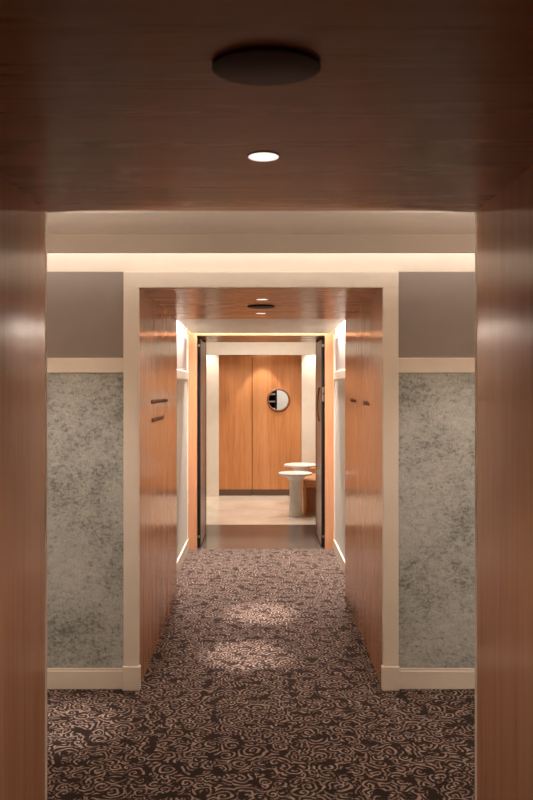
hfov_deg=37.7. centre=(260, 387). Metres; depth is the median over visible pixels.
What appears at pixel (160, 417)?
handle
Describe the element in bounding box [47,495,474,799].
floor
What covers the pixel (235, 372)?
wall
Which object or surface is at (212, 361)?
wall
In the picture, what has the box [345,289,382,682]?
wall
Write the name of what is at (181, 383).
wall
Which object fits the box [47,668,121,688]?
baseboard
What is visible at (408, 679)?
baseboard
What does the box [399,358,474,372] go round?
trim
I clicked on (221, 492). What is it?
baseboard
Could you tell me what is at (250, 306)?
ceiling plate
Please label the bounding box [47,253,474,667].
wall
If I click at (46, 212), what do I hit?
trim
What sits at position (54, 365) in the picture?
trim
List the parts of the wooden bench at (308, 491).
panel, seat, panel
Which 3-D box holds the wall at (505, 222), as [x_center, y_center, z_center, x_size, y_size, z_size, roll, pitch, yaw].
[0.713,0.507,1.460,0.085,2.295,1.920,0,0,0]
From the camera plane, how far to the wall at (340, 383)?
7.43 m
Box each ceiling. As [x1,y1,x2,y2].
[0,0,532,210]
[47,213,474,233]
[140,288,381,332]
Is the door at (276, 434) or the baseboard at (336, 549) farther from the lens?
the door at (276, 434)
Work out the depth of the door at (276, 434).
12.00 m
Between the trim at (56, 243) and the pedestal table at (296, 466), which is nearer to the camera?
the trim at (56, 243)
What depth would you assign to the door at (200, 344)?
8.10 m
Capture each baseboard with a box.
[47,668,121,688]
[177,539,188,573]
[219,490,251,495]
[333,539,344,573]
[400,668,474,688]
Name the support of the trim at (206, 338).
attached to the wall at (181, 383)
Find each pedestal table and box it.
[278,471,312,516]
[284,463,315,470]
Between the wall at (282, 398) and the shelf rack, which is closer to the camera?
the shelf rack
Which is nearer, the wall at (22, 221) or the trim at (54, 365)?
the wall at (22, 221)
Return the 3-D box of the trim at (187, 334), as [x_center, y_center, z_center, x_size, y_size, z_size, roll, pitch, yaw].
[-0.752,0.505,7.970,0.016,2.100,0.059,0,0,0]
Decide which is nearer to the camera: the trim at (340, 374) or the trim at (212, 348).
the trim at (340, 374)
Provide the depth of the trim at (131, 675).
4.26 m
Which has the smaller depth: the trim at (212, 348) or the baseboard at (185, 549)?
the baseboard at (185, 549)
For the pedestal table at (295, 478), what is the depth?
10.03 m
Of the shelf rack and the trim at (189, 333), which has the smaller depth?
the trim at (189, 333)
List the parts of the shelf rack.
panel, panel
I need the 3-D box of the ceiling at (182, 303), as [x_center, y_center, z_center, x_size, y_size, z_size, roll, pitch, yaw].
[0.000,-0.595,6.075,1.380,0.090,3.550,0,0,0]
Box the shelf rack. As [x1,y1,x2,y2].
[269,391,276,409]
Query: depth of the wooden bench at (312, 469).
11.52 m
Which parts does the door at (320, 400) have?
handle, lock plate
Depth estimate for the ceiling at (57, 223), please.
3.84 m
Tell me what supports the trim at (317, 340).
attached to the wall
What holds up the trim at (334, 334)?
attached to the wall at (340, 383)
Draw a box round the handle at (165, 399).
[151,398,167,403]
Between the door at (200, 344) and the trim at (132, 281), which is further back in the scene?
the door at (200, 344)
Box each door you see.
[197,339,204,545]
[252,356,300,494]
[316,339,324,545]
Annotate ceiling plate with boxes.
[212,47,320,85]
[247,305,274,308]
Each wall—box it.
[0,174,44,799]
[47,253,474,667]
[139,289,176,682]
[177,321,186,558]
[206,355,315,495]
[219,355,300,489]
[277,390,287,409]
[335,321,344,558]
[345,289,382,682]
[477,165,532,799]
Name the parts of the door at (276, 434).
kick plate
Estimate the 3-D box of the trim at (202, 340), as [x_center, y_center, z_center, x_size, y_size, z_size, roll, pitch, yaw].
[-0.666,0.558,8.890,0.077,2.194,0.180,0,0,0]
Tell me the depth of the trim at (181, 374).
7.37 m
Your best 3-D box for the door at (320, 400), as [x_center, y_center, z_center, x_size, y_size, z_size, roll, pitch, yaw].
[0.626,0.567,8.434,0.078,2.153,0.712,0,0,0]
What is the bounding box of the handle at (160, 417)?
[152,415,163,422]
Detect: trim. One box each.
[45,211,476,799]
[47,234,474,252]
[47,358,122,372]
[122,665,399,690]
[123,272,398,665]
[177,370,188,379]
[186,334,187,539]
[187,329,334,335]
[188,336,333,548]
[197,336,324,341]
[202,340,205,533]
[206,342,315,354]
[316,340,319,533]
[333,370,344,379]
[334,334,335,539]
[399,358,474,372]
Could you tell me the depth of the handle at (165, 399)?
5.10 m
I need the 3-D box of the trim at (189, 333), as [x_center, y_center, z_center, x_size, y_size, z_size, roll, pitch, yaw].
[0.000,-0.692,8.025,1.520,0.307,0.050,0,0,0]
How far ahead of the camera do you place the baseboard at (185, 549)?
7.35 m
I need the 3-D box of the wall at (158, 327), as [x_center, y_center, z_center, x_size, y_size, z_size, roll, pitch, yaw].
[-0.713,0.507,5.255,0.085,2.295,1.910,0,0,0]
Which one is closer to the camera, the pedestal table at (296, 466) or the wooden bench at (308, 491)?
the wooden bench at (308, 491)
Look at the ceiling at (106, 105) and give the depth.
1.53 m
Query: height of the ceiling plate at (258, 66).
0.009 m
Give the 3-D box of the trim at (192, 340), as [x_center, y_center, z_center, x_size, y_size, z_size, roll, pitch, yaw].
[0.000,0.558,8.025,1.520,2.193,0.050,0,0,0]
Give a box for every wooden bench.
[301,473,315,515]
[308,467,315,472]
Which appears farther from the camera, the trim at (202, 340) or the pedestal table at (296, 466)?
the pedestal table at (296, 466)

